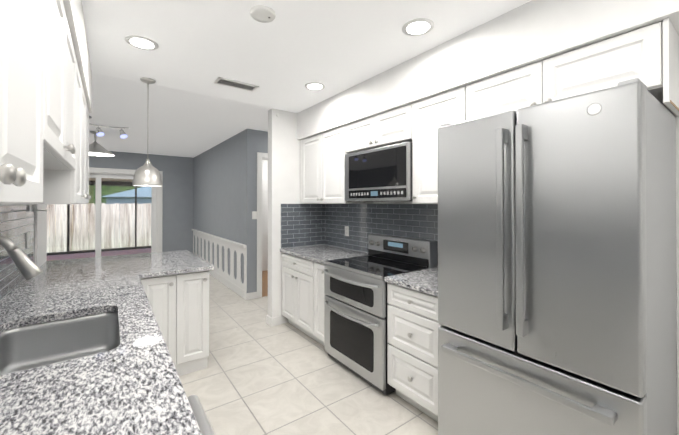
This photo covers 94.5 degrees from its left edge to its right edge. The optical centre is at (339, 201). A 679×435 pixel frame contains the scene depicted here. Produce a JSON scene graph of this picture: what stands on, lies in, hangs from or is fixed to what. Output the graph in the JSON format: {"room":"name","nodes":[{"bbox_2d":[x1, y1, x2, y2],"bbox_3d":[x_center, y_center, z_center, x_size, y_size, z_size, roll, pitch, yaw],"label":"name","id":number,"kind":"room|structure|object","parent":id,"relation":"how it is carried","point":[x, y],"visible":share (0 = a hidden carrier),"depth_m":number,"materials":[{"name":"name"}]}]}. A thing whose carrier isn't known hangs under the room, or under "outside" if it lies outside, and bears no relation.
{"room":"kitchen","nodes":[
{"label":"kitchen","id":0,"kind":"room"},
{"bbox_2d":[31,204,48,211],"bbox_3d":[-2.339,0.049,2.459,0.101,0.059,0.030,0,0,-36],"label":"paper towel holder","id":1,"kind":"object","parent":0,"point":[33,208],"visible":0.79,"depth_m":2.43,"materials":[{"name":"silver metal"}]},
{"bbox_2d":[0,0,95,300],"bbox_3d":[-0.979,0.169,0.678,0.520,2.600,5.850,0,0,-36],"label":"wall","id":2,"kind":"structure","parent":0,"point":[15,221],"depth_m":2.04,"materials":[{"name":"white paint"}]},
{"bbox_2d":[0,0,51,205],"bbox_3d":[-0.690,-0.393,0.396,0.348,0.800,0.950,0,0,-36],"label":"upper cabinet","id":3,"kind":"object","parent":2,"relation":"attached to","point":[44,135],"depth_m":0.70,"materials":[{"name":"white wood"}]},
{"bbox_2d":[26,232,29,248],"bbox_3d":[-2.312,0.287,2.332,0.007,0.120,0.075,0,0,-36],"label":"electrical outlet plate","id":4,"kind":"object","parent":2,"relation":"attached to","point":[27,239],"visible":0.98,"depth_m":2.31,"materials":[{"name":"white plastic"}]},
{"bbox_2d":[52,0,79,171],"bbox_3d":[-1.266,-0.479,1.185,0.348,0.620,0.998,0,0,-36],"label":"upper cabinet","id":5,"kind":"object","parent":2,"relation":"attached to","point":[65,70],"depth_m":1.28,"materials":[{"name":"white wood"}]},
{"bbox_2d":[52,77,87,203],"bbox_3d":[-1.823,-0.385,1.946,0.348,0.800,0.885,0,0,-36],"label":"upper cabinet","id":6,"kind":"object","parent":2,"relation":"attached to","point":[67,187],"depth_m":1.98,"materials":[{"name":"white wood"}]},
{"bbox_2d":[88,111,90,202],"bbox_3d":[-2.214,-0.382,2.482,0.348,0.800,0.443,0,0,-36],"label":"upper cabinet","id":7,"kind":"object","parent":2,"relation":"attached to","point":[89,197],"depth_m":2.72,"materials":[{"name":"white wood"}]},
{"bbox_2d":[96,151,191,251],"bbox_3d":[-5.632,0.199,6.442,5.090,2.600,0.150,0,0,-36],"label":"wall","id":8,"kind":"structure","parent":0,"point":[177,171],"depth_m":7.54,"materials":[{"name":"grey"}]},
{"bbox_2d":[47,167,162,258],"bbox_3d":[-5.187,0.391,6.756,2.400,2.220,0.172,0,0,-36],"label":"sliding door","id":9,"kind":"structure","parent":8,"relation":"in","point":[99,174],"depth_m":6.93,"materials":[{"name":"white"}]},
{"bbox_2d":[89,178,132,181],"bbox_3d":[-6.074,-0.681,8.416,12.000,0.100,3.549,0,0,-36],"label":"porch ceiling","id":10,"kind":"structure","parent":8,"relation":"attached to","point":[110,179],"depth_m":8.93,"materials":[{"name":"beige"}]},
{"bbox_2d":[192,129,255,292],"bbox_3d":[-2.460,0.198,6.321,0.130,2.600,3.750,0,0,-36],"label":"wall","id":11,"kind":"structure","parent":0,"point":[214,190],"depth_m":5.47,"materials":[{"name":"grey"}]},
{"bbox_2d":[192,229,246,299],"bbox_3d":[-2.537,1.083,6.271,0.045,0.830,3.768,0,0,-36],"label":"railing","id":12,"kind":"object","parent":11,"relation":"attached to","point":[236,285],"depth_m":5.60,"materials":[{"name":"white wood"}]},
{"bbox_2d":[256,130,263,291],"bbox_3d":[-0.634,0.194,5.408,1.740,2.600,0.120,0,0,-36],"label":"wall","id":13,"kind":"structure","parent":0,"point":[259,134],"depth_m":4.92,"materials":[{"name":"grey paint"}]},
{"bbox_2d":[252,211,256,218],"bbox_3d":[-1.308,0.210,4.834,0.075,0.120,0.006,0,0,-36],"label":"light switch","id":14,"kind":"object","parent":13,"relation":"attached to","point":[254,214],"visible":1,"depth_m":4.83,"materials":[{"name":"white plastic"}]},
{"bbox_2d":[257,152,267,297],"bbox_3d":[-0.924,0.365,5.185,0.960,2.255,0.140,0,0,-36],"label":"door frame","id":15,"kind":"structure","parent":13,"relation":"attached to","point":[261,156],"depth_m":4.87,"materials":[{"name":"white wood"}]},
{"bbox_2d":[264,108,295,323],"bbox_3d":[-0.715,0.186,3.884,0.310,2.600,0.125,0,0,-36],"label":"wall","id":16,"kind":"structure","parent":0,"point":[280,138],"depth_m":3.82,"materials":[{"name":"white paint"}]},
{"bbox_2d":[266,315,280,323],"bbox_3d":[-0.078,1.438,4.427,2.012,0.100,0.012,0,0,-36],"label":"baseboard","id":17,"kind":"structure","parent":16,"relation":"attached to","point":[273,321],"depth_m":3.77,"materials":[{"name":"white wood"}]},
{"bbox_2d":[82,0,530,157],"bbox_3d":[-1.823,-1.170,2.855,7.100,0.100,10.450,0,0,-36],"label":"ceiling","id":18,"kind":"structure","parent":0,"point":[186,105],"depth_m":2.41,"materials":[{"name":"white paint"}]},
{"bbox_2d":[89,131,114,156],"bbox_3d":[-3.871,-0.913,4.979,0.512,0.390,0.512,0,0,-36],"label":"pendant light","id":19,"kind":"object","parent":18,"relation":"attached to","point":[96,149],"visible":0.75,"depth_m":4.92,"materials":[{"name":"silver metal"}]},
{"bbox_2d":[89,115,128,137],"bbox_3d":[-3.289,-0.994,4.048,0.961,0.238,0.272,0,0,-36],"label":"track spotlight","id":20,"kind":"object","parent":18,"relation":"attached to","point":[100,132],"visible":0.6,"depth_m":4.24,"materials":[{"name":"silver metal"}]},
{"bbox_2d":[125,35,158,49],"bbox_3d":[-1.395,-1.118,2.220,0.203,0.009,0.203,0,0,-36],"label":"recessed light","id":21,"kind":"object","parent":18,"relation":"in","point":[141,42],"visible":1,"depth_m":2.20,"materials":[{"name":"white plastic"}]},
{"bbox_2d":[132,77,161,186],"bbox_3d":[-1.763,-0.632,2.890,0.235,0.974,0.235,0,0,-36],"label":"pendant light","id":22,"kind":"object","parent":18,"relation":"hanging from","point":[147,173],"visible":1,"depth_m":2.83,"materials":[{"name":"silver metal"}]},
{"bbox_2d":[214,77,258,91],"bbox_3d":[-0.979,-1.112,2.988,0.380,0.013,0.170,0,0,-36],"label":"ceiling vent","id":23,"kind":"object","parent":18,"relation":"in","point":[234,84],"visible":1,"depth_m":2.97,"materials":[{"name":"white metal"}]},
{"bbox_2d":[250,5,275,22],"bbox_3d":[-0.457,-1.110,1.871,0.149,0.028,0.149,0,0,-36],"label":"smoke detector","id":24,"kind":"object","parent":18,"relation":"attached to","point":[262,13],"visible":0.96,"depth_m":1.84,"materials":[{"name":"white plastic"}]},
{"bbox_2d":[304,82,325,89],"bbox_3d":[-0.237,-1.114,3.041,0.203,0.009,0.203,0,0,-36],"label":"recessed light","id":25,"kind":"object","parent":18,"relation":"in","point":[314,86],"visible":1,"depth_m":3.03,"materials":[{"name":"white plastic"}]},
{"bbox_2d":[402,18,434,35],"bbox_3d":[0.506,-1.119,2.024,0.203,0.009,0.203,0,0,-36],"label":"recessed light","id":26,"kind":"object","parent":18,"relation":"in","point":[418,26],"visible":1,"depth_m":2.01,"materials":[{"name":"white plastic"}]},
{"bbox_2d":[179,274,437,434],"bbox_3d":[-1.823,1.530,2.841,7.100,0.100,10.450,0,0,-36],"label":"floor","id":27,"kind":"structure","parent":0,"point":[259,375],"depth_m":2.50,"materials":[{"name":"tile"}]},
{"bbox_2d":[140,274,179,375],"bbox_3d":[-1.788,1.041,2.980,0.261,0.878,1.090,0,0,-36],"label":"base cabinet","id":28,"kind":"object","parent":27,"relation":"on","point":[179,303],"depth_m":2.59,"materials":[{"name":"white wood"}]},
{"bbox_2d":[180,270,208,375],"bbox_3d":[-1.575,1.042,3.136,0.265,0.878,1.090,0,0,-36],"label":"base cabinet","id":29,"kind":"object","parent":27,"relation":"on","point":[194,286],"depth_m":2.70,"materials":[{"name":"white wood"}]},
{"bbox_2d":[0,250,213,434],"bbox_3d":[-0.794,0.574,1.288,1.238,0.035,5.120,0,0,-36],"label":"countertop","id":30,"kind":"structure","parent":29,"relation":"on","point":[131,384],"depth_m":1.05,"materials":[{"name":"stone"}]},
{"bbox_2d":[0,235,42,279],"bbox_3d":[-1.323,0.340,1.207,0.260,0.431,0.112,0,0,-36],"label":"faucet","id":31,"kind":"object","parent":30,"relation":"on","point":[28,267],"visible":1,"depth_m":1.25,"materials":[{"name":"silver metal"}]},
{"bbox_2d":[0,312,119,375],"bbox_3d":[-1.193,0.693,1.323,0.490,0.198,0.710,0,0,-36],"label":"sink basin","id":32,"kind":"object","parent":30,"relation":"in","point":[26,347],"visible":0.33,"depth_m":1.56,"materials":[{"name":"silver metal"}]},
{"bbox_2d":[262,270,267,296],"bbox_3d":[-1.121,1.495,6.067,1.760,0.002,1.770,0,0,-36],"label":"floor","id":33,"kind":"structure","parent":27,"relation":"on","point":[264,283],"depth_m":5.72,"materials":[{"name":"brown wood"}]},
{"bbox_2d":[281,253,312,337],"bbox_3d":[-0.234,1.045,3.694,0.628,0.878,0.747,0,0,-36],"label":"base cabinet","id":34,"kind":"object","parent":27,"relation":"on","point":[296,272],"depth_m":3.48,"materials":[{"name":"white wood"}]},
{"bbox_2d":[280,245,437,296],"bbox_3d":[0.220,0.584,3.054,0.653,0.035,2.305,0,0,-36],"label":"countertop","id":35,"kind":"structure","parent":34,"relation":"on","point":[425,281],"depth_m":2.65,"materials":[{"name":"stone"}]},
{"bbox_2d":[313,261,325,345],"bbox_3d":[0.059,1.042,3.292,0.628,0.878,0.249,0,0,-36],"label":"base cabinet","id":36,"kind":"object","parent":27,"relation":"on","point":[318,268],"depth_m":3.14,"materials":[{"name":"white wood"}]},
{"bbox_2d":[324,234,436,394],"bbox_3d":[0.326,0.910,2.835,0.734,1.140,0.792,0,0,-36],"label":"range","id":37,"kind":"object","parent":27,"relation":"on","point":[355,316],"visible":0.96,"depth_m":2.67,"materials":[{"name":"silver metal"}]},
{"bbox_2d":[387,283,441,421],"bbox_3d":[0.751,1.037,2.346,0.628,0.878,0.486,0,0,-36],"label":"base cabinet","id":38,"kind":"object","parent":27,"relation":"on","point":[413,325],"depth_m":2.15,"materials":[{"name":"white wood"}]},
{"bbox_2d":[438,78,676,434],"bbox_3d":[1.113,0.509,1.697,0.808,1.930,0.886,0,0,-36],"label":"fridge","id":39,"kind":"object","parent":27,"relation":"on","point":[557,293],"visible":1,"depth_m":1.38,"materials":[{"name":"grey metal"}]},
{"bbox_2d":[296,0,678,434],"bbox_3d":[1.214,0.176,2.014,0.600,2.600,5.420,0,0,-36],"label":"wall","id":40,"kind":"structure","parent":0,"point":[535,31],"depth_m":2.20,"materials":[{"name":"white paint"}]},
{"bbox_2d":[299,125,372,203],"bbox_3d":[-0.069,-0.376,3.686,0.378,0.800,0.966,0,0,-36],"label":"upper cabinet","id":41,"kind":"object","parent":40,"relation":"attached to","point":[321,156],"depth_m":3.51,"materials":[{"name":"white wood"}]},
{"bbox_2d":[345,226,348,235],"bbox_3d":[0.088,0.355,3.776,0.007,0.120,0.075,0,0,-36],"label":"electrical outlet plate","id":42,"kind":"object","parent":40,"relation":"attached to","point":[346,230],"visible":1,"depth_m":3.77,"materials":[{"name":"white plastic"}]},
{"bbox_2d":[347,104,410,153],"bbox_3d":[0.470,-0.637,2.950,0.378,0.285,0.859,0,0,-36],"label":"upper cabinet","id":43,"kind":"object","parent":40,"relation":"attached to","point":[392,127],"depth_m":2.78,"materials":[{"name":"white wood"}]},
{"bbox_2d":[345,142,411,201],"bbox_3d":[0.460,-0.236,2.927,0.416,0.470,0.832,0,0,-36],"label":"microwave","id":44,"kind":"object","parent":43,"relation":"attached to","point":[382,174],"visible":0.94,"depth_m":2.72,"materials":[{"name":"grey metal"}]},
{"bbox_2d":[411,86,466,203],"bbox_3d":[0.862,-0.382,2.413,0.378,0.800,0.464,0,0,-36],"label":"upper cabinet","id":45,"kind":"object","parent":40,"relation":"attached to","point":[427,115],"depth_m":2.35,"materials":[{"name":"white wood"}]},
{"bbox_2d":[467,18,678,120],"bbox_3d":[1.282,-0.643,1.841,0.378,0.285,0.954,0,0,-36],"label":"upper cabinet","id":46,"kind":"object","parent":40,"relation":"attached to","point":[648,56],"depth_m":1.56,"materials":[{"name":"white wood"}]},
{"label":"outside","id":47,"kind":"structure","parent":0,"visible":0},
{"bbox_3d":[-26.077,1.978,35.771,80.000,0.150,71.350,0,0,-36],"label":"ground","id":48,"kind":"structure","parent":47,"visible":0},
{"bbox_2d":[49,185,93,235],"bbox_3d":[-21.360,0.152,16.531,13.700,3.400,8.800,0,0,-36],"label":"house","id":49,"kind":"structure","parent":48,"relation":"on","point":[91,192],"depth_m":18.80,"materials":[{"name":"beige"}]},
{"bbox_2d":[47,248,150,260],"bbox_3d":[-6.045,1.640,8.364,12.000,0.259,3.449,0,0,-36],"label":"patio slab","id":50,"kind":"object","parent":48,"relation":"on","point":[91,254],"depth_m":8.98,"materials":[{"name":"pink paint"}]},
{"bbox_2d":[47,181,150,254],"bbox_3d":[-7.021,0.447,9.706,12.000,2.138,0.060,0,0,-36],"label":"screen frame","id":51,"kind":"object","parent":50,"relation":"on","point":[103,183],"depth_m":9.63,"materials":[{"name":"brown metal"}]},
{"bbox_2d":[47,203,150,252],"bbox_3d":[-7.931,0.930,11.016,18.080,1.785,0.066,0,0,-36],"label":"fence","id":52,"kind":"object","parent":48,"relation":"on","point":[112,226],"depth_m":10.79,"materials":[{"name":"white wood"}]},
{"bbox_2d":[94,186,134,220],"bbox_3d":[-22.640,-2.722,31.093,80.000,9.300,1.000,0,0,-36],"label":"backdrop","id":53,"kind":"object","parent":48,"relation":"on","point":[106,188],"depth_m":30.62,"materials":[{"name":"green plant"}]},
{"bbox_2d":[101,187,151,219],"bbox_3d":[-9.842,0.526,16.276,4.000,2.650,3.400,0,0,-36],"label":"shed","id":54,"kind":"object","parent":48,"relation":"on","point":[131,199],"depth_m":14.47,"materials":[{"name":"blue"}]}
]}

